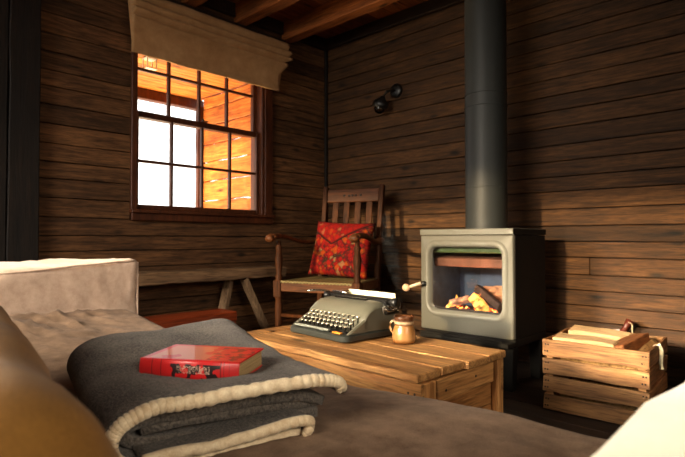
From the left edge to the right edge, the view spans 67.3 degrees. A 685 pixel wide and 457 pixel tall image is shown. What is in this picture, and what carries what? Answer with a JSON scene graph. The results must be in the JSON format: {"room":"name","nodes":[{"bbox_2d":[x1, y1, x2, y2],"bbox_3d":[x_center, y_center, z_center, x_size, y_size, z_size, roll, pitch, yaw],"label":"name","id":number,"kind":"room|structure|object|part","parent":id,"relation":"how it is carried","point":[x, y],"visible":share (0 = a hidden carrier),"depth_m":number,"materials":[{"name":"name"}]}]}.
{"room":"cabin living room","nodes":[
{"label":"cabin living room","id":0,"kind":"room"},
{"bbox_2d":[39,0,323,331],"bbox_3d":[-1.709,-0.385,2.452,0.091,2.270,4.701,-1,-2,43],"label":"wall","id":1,"kind":"structure","parent":0,"point":[84,204],"depth_m":2.91,"materials":[{"name":"brown wood planks"}]},
{"bbox_2d":[0,0,8,261],"bbox_3d":[-1.700,-0.385,2.366,0.050,2.270,0.269,-1,-2,43],"label":"trim","id":2,"kind":"structure","parent":1,"relation":"attached to","point":[4,4],"depth_m":2.44,"materials":[{"name":"black wood"}]},
{"bbox_2d":[6,0,41,261],"bbox_3d":[-1.558,-0.383,2.514,0.057,2.269,0.140,-1,-2,43],"label":"trim","id":3,"kind":"structure","parent":1,"relation":"attached to","point":[25,16],"depth_m":2.49,"materials":[{"name":"black wood"}]},
{"bbox_2d":[129,52,274,223],"bbox_3d":[-0.882,-0.665,3.318,0.170,1.255,1.025,-1,-2,43],"label":"window","id":4,"kind":"structure","parent":1,"relation":"in","point":[260,133],"depth_m":3.32,"materials":[{"name":"brown wood"}]},
{"bbox_3d":[-0.928,-0.933,3.329,0.036,0.578,0.890,-1,-2,43],"label":"sash","id":5,"kind":"part","parent":4,"relation":"part of","materials":[{"name":"brown wood"}]},
{"bbox_3d":[-0.900,-0.390,3.291,0.034,0.575,0.890,-1,-2,43],"label":"sash","id":6,"kind":"part","parent":4,"relation":"part of","materials":[{"name":"brown wood"}]},
{"bbox_2d":[128,0,292,91],"bbox_3d":[-0.780,-1.165,3.272,0.106,0.387,1.145,-1,-2,43],"label":"blind","id":7,"kind":"object","parent":4,"relation":"attached to","point":[172,31],"visible":1,"depth_m":3.19,"materials":[{"name":"beige fabric"}]},
{"bbox_2d":[200,0,327,50],"bbox_3d":[-0.814,-1.456,3.333,0.030,0.090,2.018,-1,-2,43],"label":"trim","id":8,"kind":"structure","parent":1,"relation":"attached to","point":[226,7],"depth_m":3.62,"materials":[{"name":"brown wood"}]},
{"bbox_2d":[138,54,247,100],"bbox_3d":[-1.569,-1.113,3.285,0.988,0.023,2.083,-1,-2,43],"label":"ceiling","id":9,"kind":"structure","parent":0,"point":[149,81],"depth_m":3.83,"materials":[{"name":"orange wood"}]},
{"bbox_2d":[142,56,157,70],"bbox_3d":[-1.241,-1.062,3.318,0.070,0.078,0.070,-1,-2,43],"label":"lantern","id":10,"kind":"object","parent":9,"relation":"hanging from","point":[146,58],"visible":0.8,"depth_m":3.31,"materials":[{"name":"white paint"}]},
{"bbox_2d":[203,84,250,209],"bbox_3d":[-0.867,-0.147,4.006,0.759,1.861,0.054,-1,-2,43],"label":"wall","id":11,"kind":"structure","parent":0,"point":[216,144],"depth_m":4.01,"materials":[{"name":"orange wood"}]},
{"bbox_2d":[138,87,202,110],"bbox_3d":[-1.925,-1.056,3.636,0.076,0.084,2.101,-1,-2,43],"label":"trim","id":12,"kind":"structure","parent":11,"relation":"attached to","point":[148,95],"depth_m":4.12,"materials":[{"name":"brown wood"}]},
{"bbox_2d":[195,106,204,206],"bbox_3d":[-1.177,-0.113,4.264,0.050,1.803,0.076,-1,-2,43],"label":"trim","id":13,"kind":"structure","parent":11,"relation":"attached to","point":[197,154],"depth_m":4.24,"materials":[{"name":"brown wood"}]},
{"bbox_2d":[228,0,427,38],"bbox_3d":[0.006,-1.582,0.798,4.890,0.063,4.780,-1,-2,43],"label":"ceiling","id":14,"kind":"structure","parent":0,"point":[300,7],"depth_m":3.57,"materials":[{"name":"brown wood"}]},
{"bbox_2d":[181,0,206,6],"bbox_3d":[0.740,-1.471,1.576,4.701,0.140,0.094,-1,-2,43],"label":"ceiling beam","id":15,"kind":"structure","parent":14,"relation":"attached to","point":[193,3],"depth_m":3.13,"materials":[{"name":"brown wood"}]},
{"bbox_2d":[234,0,298,25],"bbox_3d":[1.006,-1.466,1.856,4.698,0.141,0.095,-1,-2,43],"label":"ceiling beam","id":16,"kind":"structure","parent":14,"relation":"attached to","point":[248,12],"depth_m":3.30,"materials":[{"name":"brown wood"}]},
{"bbox_2d":[282,0,400,42],"bbox_3d":[1.291,-1.459,2.158,4.700,0.141,0.092,-1,-2,43],"label":"ceiling beam","id":17,"kind":"structure","parent":14,"relation":"attached to","point":[333,13],"depth_m":3.43,"materials":[{"name":"brown wood"}]},
{"bbox_2d":[328,0,684,386],"bbox_3d":[1.611,-0.385,2.469,4.890,2.270,0.091,-1,-2,43],"label":"wall","id":18,"kind":"structure","parent":0,"point":[596,88],"depth_m":2.82,"materials":[{"name":"brown wood"}]},
{"bbox_2d":[324,51,327,275],"bbox_3d":[-0.129,-0.307,4.036,0.024,2.182,0.024,-1,-2,43],"label":"trim","id":19,"kind":"structure","parent":18,"relation":"attached to","point":[325,52],"depth_m":4.04,"materials":[{"name":"brown wood"}]},
{"bbox_2d":[372,83,402,113],"bbox_3d":[0.302,-0.900,3.571,0.204,0.215,0.116,0,-1,-17],"label":"wall lamp","id":20,"kind":"object","parent":18,"relation":"attached to","point":[380,104],"visible":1,"depth_m":3.54,"materials":[{"name":"black metal"}]},
{"bbox_3d":[0.256,-0.838,3.563,0.077,0.091,0.076,-1,-2,43],"label":"bulb","id":21,"kind":"part","parent":20,"relation":"part of","materials":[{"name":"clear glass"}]},
{"bbox_3d":[0.261,-0.863,3.558,0.115,0.100,0.116,-1,-2,43],"label":"lamp shade","id":22,"kind":"part","parent":20,"relation":"part of","materials":[{"name":"black paint"}]},
{"bbox_3d":[0.326,-0.939,3.549,0.093,0.052,0.038,0,-1,-14],"label":"lamp arm","id":23,"kind":"part","parent":20,"relation":"part of","materials":[{"name":"black paint"}]},
{"bbox_3d":[0.369,-0.957,3.576,0.100,0.100,0.028,-1,-2,43],"label":"wall plate","id":24,"kind":"part","parent":20,"relation":"part of","materials":[{"name":"black paint"}]},
{"bbox_2d":[326,0,463,49],"bbox_3d":[1.576,-1.477,2.441,4.672,0.086,0.031,-1,-2,43],"label":"trim","id":25,"kind":"structure","parent":18,"relation":"attached to","point":[428,7],"depth_m":3.60,"materials":[{"name":"brown wood"}]},
{"bbox_2d":[503,361,675,439],"bbox_3d":[-0.006,0.732,0.810,4.792,0.032,4.689,-1,-2,43],"label":"floor","id":26,"kind":"structure","parent":0,"point":[526,402],"depth_m":2.09,"materials":[{"name":"brown wood"}]},
{"bbox_2d":[144,308,236,327],"bbox_3d":[-0.876,0.615,2.800,0.203,0.285,0.610,-1,-2,43],"label":"wooden chest","id":27,"kind":"object","parent":26,"relation":"on","point":[175,319],"visible":0.16,"depth_m":2.79,"materials":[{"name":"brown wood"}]},
{"bbox_2d":[138,266,285,329],"bbox_3d":[-0.926,0.503,3.001,0.218,0.523,1.406,-1,-2,43],"label":"bench","id":28,"kind":"object","parent":26,"relation":"on","point":[227,275],"visible":0.45,"depth_m":3.17,"materials":[{"name":"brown wood"}]},
{"bbox_3d":[-0.750,0.539,3.207,0.066,0.460,0.153,-1,-1,34],"label":"leg","id":29,"kind":"part","parent":28,"relation":"part of","materials":[{"name":"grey wood"}]},
{"bbox_3d":[-0.540,0.541,3.314,0.243,0.461,0.065,1,-2,-41],"label":"leg","id":30,"kind":"part","parent":28,"relation":"part of","materials":[{"name":"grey wood"}]},
{"bbox_2d":[265,184,384,327],"bbox_3d":[-0.055,0.235,3.220,0.610,1.064,0.645,-1,-1,25],"label":"armchair","id":31,"kind":"object","parent":26,"relation":"on","point":[369,195],"visible":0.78,"depth_m":3.25,"materials":[{"name":"brown wood"}]},
{"bbox_3d":[-0.386,0.419,3.125,0.052,0.690,0.052,-1,-1,25],"label":"leg","id":32,"kind":"part","parent":31,"relation":"part of","materials":[{"name":"brown wood"}]},
{"bbox_3d":[-0.297,0.067,3.301,0.071,0.071,0.581,-1,-1,32],"label":"armrest","id":33,"kind":"part","parent":31,"relation":"part of","materials":[{"name":"brown wood"}]},
{"bbox_3d":[-0.151,0.347,3.015,0.470,0.060,0.040,-1,-1,25],"label":"seat rail","id":34,"kind":"part","parent":31,"relation":"part of","materials":[{"name":"brown wood"}]},
{"bbox_3d":[-0.131,0.241,3.538,0.038,1.064,0.134,-1,-1,25],"label":"leg","id":35,"kind":"part","parent":31,"relation":"part of","materials":[{"name":"brown wood"}]},
{"bbox_3d":[-0.063,0.328,3.201,0.524,0.027,0.455,-1,-1,25],"label":"woven seat","id":36,"kind":"part","parent":31,"relation":"part of","materials":[{"name":"beige wicker"}]},
{"bbox_2d":[308,221,375,279],"bbox_3d":[-0.008,0.133,3.321,0.440,0.374,0.168,-1,-1,25],"label":"cushion","id":37,"kind":"object","parent":31,"relation":"on","point":[333,253],"visible":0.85,"depth_m":3.27,"materials":[{"name":"red fabric"}]},
{"bbox_3d":[0.072,-0.223,3.497,0.380,0.091,0.034,-1,-1,25],"label":"rail","id":38,"kind":"part","parent":31,"relation":"part of","materials":[{"name":"brown wood"}]},
{"bbox_3d":[0.083,0.414,2.902,0.052,0.690,0.052,-1,-1,25],"label":"leg","id":39,"kind":"part","parent":31,"relation":"part of","materials":[{"name":"brown wood"}]},
{"bbox_3d":[0.158,0.063,3.085,0.071,0.071,0.581,0,-1,19],"label":"armrest","id":40,"kind":"part","parent":31,"relation":"part of","materials":[{"name":"brown wood"}]},
{"bbox_3d":[0.155,0.349,3.118,0.030,0.055,0.414,0,-1,18],"label":"seat rail","id":41,"kind":"part","parent":31,"relation":"part of","materials":[{"name":"brown wood"}]},
{"bbox_3d":[0.045,0.206,3.431,0.380,0.052,0.028,-1,-1,25],"label":"rail","id":42,"kind":"part","parent":31,"relation":"part of","materials":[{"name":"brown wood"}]},
{"bbox_3d":[0.240,0.237,3.362,0.038,1.062,0.134,-1,-1,25],"label":"leg","id":43,"kind":"part","parent":31,"relation":"part of","materials":[{"name":"brown wood"}]},
{"bbox_2d":[0,258,684,456],"bbox_3d":[-0.487,0.376,0.797,2.236,0.682,1.155,-1,-2,43],"label":"sofa","id":44,"kind":"object","parent":26,"relation":"on","point":[60,305],"visible":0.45,"depth_m":0.76,"materials":[{"name":"beige fabric"}]},
{"bbox_2d":[0,306,119,456],"bbox_3d":[-0.464,0.175,0.503,0.270,0.204,0.932,1,-1,-38],"label":"cushion","id":45,"kind":"object","parent":44,"relation":"on","point":[39,417],"visible":1,"depth_m":0.22,"materials":[{"name":"fabric"}]},
{"bbox_3d":[-1.190,0.388,1.476,0.282,0.583,1.132,-1,-2,43],"label":"armrest","id":46,"kind":"part","parent":44,"relation":"part of","materials":[{"name":"beige fabric"}]},
{"bbox_2d":[67,318,346,456],"bbox_3d":[-0.245,0.241,0.838,0.326,0.108,0.465,1,-1,-33],"label":"blanket","id":47,"kind":"object","parent":44,"relation":"on","point":[141,414],"visible":0.88,"depth_m":0.69,"materials":[{"name":"grey fabric"}]},
{"bbox_2d":[139,344,263,378],"bbox_3d":[-0.214,0.208,0.800,0.157,0.029,0.104,0,-1,11],"label":"book","id":48,"kind":"object","parent":47,"relation":"on","point":[177,360],"visible":0.8,"depth_m":0.76,"materials":[{"name":"paper"}]},
{"bbox_2d":[9,309,608,456],"bbox_3d":[-0.444,0.335,0.871,1.665,0.216,0.915,-1,-2,43],"label":"seat cushion","id":49,"kind":"object","parent":44,"relation":"on","point":[357,422],"depth_m":0.73,"materials":[{"name":"brown fabric"}]},
{"bbox_3d":[0.221,0.370,0.141,0.306,0.562,1.135,-1,-2,43],"label":"armrest","id":50,"kind":"part","parent":44,"relation":"part of","materials":[{"name":"beige fabric"}]},
{"bbox_2d":[247,325,505,412],"bbox_3d":[0.058,0.554,1.711,0.826,0.363,0.436,-1,-2,45],"label":"coffee table","id":51,"kind":"object","parent":26,"relation":"on","point":[432,368],"visible":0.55,"depth_m":1.50,"materials":[{"name":"brown wood"}]},
{"bbox_2d":[290,289,400,342],"bbox_3d":[0.002,0.302,1.854,0.270,0.150,0.374,1,-2,-43],"label":"typewriter","id":52,"kind":"object","parent":51,"relation":"on","point":[351,315],"visible":1,"depth_m":1.79,"materials":[{"name":"grey metal"}]},
{"bbox_3d":[-0.048,0.240,1.978,0.167,0.016,0.065,0,-1,16],"label":"return lever","id":53,"kind":"part","parent":52,"relation":"part of","materials":[{"name":"silver metal"}]},
{"bbox_2d":[335,295,367,300],"bbox_3d":[0.032,0.256,1.882,0.030,0.011,0.170,1,-2,-43],"label":"basket","id":54,"kind":"object","parent":52,"relation":"on","point":[339,297],"depth_m":1.88,"materials":[{"name":"metal"}]},
{"bbox_3d":[0.181,0.256,1.778,0.032,0.032,0.020,1,-2,-43],"label":"platen knob","id":55,"kind":"part","parent":52,"relation":"part of","materials":[{"name":"black paint"}]},
{"bbox_2d":[389,314,415,344],"bbox_3d":[0.201,0.331,1.690,0.078,0.087,0.078,0,-1,-22],"label":"mug","id":56,"kind":"object","parent":51,"relation":"on","point":[403,331],"visible":1,"depth_m":1.66,"materials":[{"name":"ceramic"}]},
{"bbox_3d":[0.216,0.558,1.316,0.026,0.335,0.055,-1,-2,45],"label":"leg","id":57,"kind":"part","parent":51,"relation":"part of","materials":[{"name":"brown wood"}]},
{"bbox_3d":[0.343,0.425,1.447,0.025,0.061,0.287,-1,-2,45],"label":"rail","id":58,"kind":"part","parent":51,"relation":"part of","materials":[{"name":"brown wood"}]},
{"bbox_3d":[0.473,0.565,1.572,0.025,0.335,0.034,-1,-2,45],"label":"leg","id":59,"kind":"part","parent":51,"relation":"part of","materials":[{"name":"brown wood"}]},
{"bbox_2d":[402,228,545,391],"bbox_3d":[0.671,0.379,2.649,0.578,0.749,0.458,-1,-2,43],"label":"wood stove","id":60,"kind":"object","parent":26,"relation":"on","point":[453,261],"visible":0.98,"depth_m":2.53,"materials":[{"name":"metal"}]},
{"bbox_3d":[0.332,0.308,2.682,0.042,0.040,0.039,-1,-2,43],"label":"handle knob","id":61,"kind":"part","parent":60,"relation":"part of","materials":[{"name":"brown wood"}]},
{"bbox_3d":[0.377,0.291,2.664,0.065,0.036,0.018,0,-1,22],"label":"handle","id":62,"kind":"part","parent":60,"relation":"part of","materials":[{"name":"wood"}]},
{"bbox_2d":[449,295,469,306],"bbox_3d":[0.610,0.376,2.677,0.108,0.064,0.050,0,-1,19],"label":"log","id":63,"kind":"object","parent":60,"relation":"in","point":[460,300],"visible":0.94,"depth_m":2.66,"materials":[{"name":"brown wood"}]},
{"bbox_2d":[433,247,500,253],"bbox_3d":[0.725,0.090,2.665,0.434,0.068,0.277,-1,-2,43],"label":"vent","id":64,"kind":"object","parent":60,"relation":"attached to","point":[439,250],"depth_m":2.60,"materials":[{"name":"green metal"}]},
{"bbox_3d":[0.731,0.163,2.671,0.434,0.066,0.259,-1,-2,43],"label":"baffle plate","id":65,"kind":"part","parent":60,"relation":"part of","materials":[{"name":"brown metal"}]},
{"bbox_3d":[0.599,0.274,2.529,0.506,0.480,0.036,-1,-2,43],"label":"door","id":66,"kind":"part","parent":60,"relation":"part of","materials":[{"name":"grey metal"}]},
{"bbox_2d":[446,305,497,312],"bbox_3d":[0.681,0.413,2.609,0.366,0.030,0.170,-1,-2,43],"label":"embers","id":67,"kind":"object","parent":60,"relation":"on","point":[460,306],"visible":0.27,"depth_m":2.64},
{"bbox_2d":[468,293,488,310],"bbox_3d":[0.680,0.369,2.573,0.062,0.088,0.137,0,-1,-9],"label":"log","id":68,"kind":"object","parent":60,"relation":"in","point":[475,299],"visible":0.97,"depth_m":2.55,"materials":[{"name":"yellow wood"}]},
{"bbox_3d":[0.722,0.019,2.664,0.514,0.030,0.377,-1,-2,43],"label":"plate","id":69,"kind":"part","parent":60,"relation":"part of","materials":[{"name":"grey metal"}]},
{"bbox_2d":[464,0,507,228],"bbox_3d":[0.742,-0.752,2.668,0.216,1.511,0.216,-1,-2,43],"label":"flue pipe","id":70,"kind":"object","parent":60,"relation":"on","point":[486,183],"visible":0.97,"depth_m":2.58,"materials":[{"name":"grey metal"}]},
{"bbox_2d":[474,284,501,312],"bbox_3d":[0.740,0.352,2.601,0.049,0.126,0.223,0,-1,-18],"label":"log","id":71,"kind":"object","parent":60,"relation":"in","point":[488,297],"visible":0.92,"depth_m":2.58,"materials":[{"name":"brown wood"}]},
{"bbox_2d":[482,286,501,304],"bbox_3d":[0.835,0.345,2.675,0.210,0.116,0.139,-1,-1,38],"label":"log","id":72,"kind":"object","parent":60,"relation":"in","point":[496,291],"visible":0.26,"depth_m":2.65,"materials":[{"name":"brown wood"}]},
{"bbox_3d":[0.771,0.649,2.382,0.066,0.198,0.059,-1,-2,43],"label":"leg","id":73,"kind":"part","parent":60,"relation":"part of","materials":[{"name":"metal"}]},
{"bbox_3d":[0.984,0.653,2.606,0.066,0.198,0.059,-1,-2,43],"label":"leg","id":74,"kind":"part","parent":60,"relation":"part of","materials":[{"name":"metal"}]},
{"bbox_2d":[543,327,667,424],"bbox_3d":[1.103,0.596,2.138,0.410,0.298,0.396,-1,-2,40],"label":"wooden crate","id":75,"kind":"object","parent":26,"relation":"on","point":[651,383],"visible":0.77,"depth_m":1.99,"materials":[{"name":"brown wood"}]},
{"bbox_3d":[0.860,0.607,2.122,0.028,0.274,0.028,-1,-2,40],"label":"corner post","id":76,"kind":"part","parent":75,"relation":"part of","materials":[{"name":"brown wood"}]},
{"bbox_2d":[554,332,618,347],"bbox_3d":[0.978,0.468,2.074,0.234,0.065,0.090,-1,-2,43],"label":"log","id":77,"kind":"object","parent":75,"relation":"in","point":[560,336],"visible":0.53,"depth_m":2.06,"materials":[{"name":"beige wood"}]},
{"bbox_2d":[611,334,649,349],"bbox_3d":[1.139,0.464,2.051,0.254,0.069,0.085,1,-2,-40],"label":"log","id":78,"kind":"object","parent":77,"relation":"on","point":[634,341],"visible":0.57,"depth_m":2.02,"materials":[{"name":"brown wood"}]},
{"bbox_2d":[569,325,630,340],"bbox_3d":[1.104,0.464,2.211,0.235,0.073,0.080,-1,-2,45],"label":"log","id":79,"kind":"object","parent":78,"relation":"on","point":[579,330],"visible":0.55,"depth_m":2.20,"materials":[{"name":"beige wood"}]},
{"bbox_2d":[559,394,637,410],"bbox_3d":[1.030,0.678,2.068,0.280,0.094,0.113,-1,-1,38],"label":"log","id":80,"kind":"object","parent":75,"relation":"on","point":[565,395],"visible":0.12,"depth_m":2.02,"materials":[{"name":"brown wood"}]},
{"bbox_2d":[561,357,637,370],"bbox_3d":[1.037,0.562,2.078,0.281,0.089,0.094,0,-1,36],"label":"log","id":81,"kind":"object","parent":75,"relation":"in","point":[562,358],"visible":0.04,"depth_m":2.05,"materials":[{"name":"brown wood"}]},
{"bbox_2d":[572,377,637,390],"bbox_3d":[1.136,0.670,2.194,0.280,0.100,0.110,-1,-1,38],"label":"log","id":82,"kind":"object","parent":75,"relation":"on","point":[576,379],"visible":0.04,"depth_m":2.18,"materials":[{"name":"brown wood"}]},
{"bbox_2d":[611,318,634,332],"bbox_3d":[1.317,0.592,2.521,0.210,0.316,0.102,-1,-1,26],"label":"fireplace bellows","id":83,"kind":"object","parent":75,"relation":"in","point":[628,324],"visible":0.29,"depth_m":2.47,"materials":[{"name":"red leather"}]},
{"bbox_3d":[1.113,0.603,1.907,0.029,0.273,0.030,-1,-2,40],"label":"corner post","id":84,"kind":"part","parent":75,"relation":"part of","materials":[{"name":"brown wood"}]},
{"bbox_2d":[639,338,656,350],"bbox_3d":[1.199,0.492,2.039,0.062,0.083,0.246,-1,-2,43],"label":"log","id":85,"kind":"object","parent":75,"relation":"in","point":[648,345],"visible":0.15,"depth_m":2.05,"materials":[{"name":"brown wood"}]},
{"bbox_3d":[1.225,0.494,1.995,0.019,0.101,0.040,1,-1,-28],"label":"rope handle","id":86,"kind":"part","parent":75,"relation":"part of","materials":[{"name":"beige fabric"}]}
]}

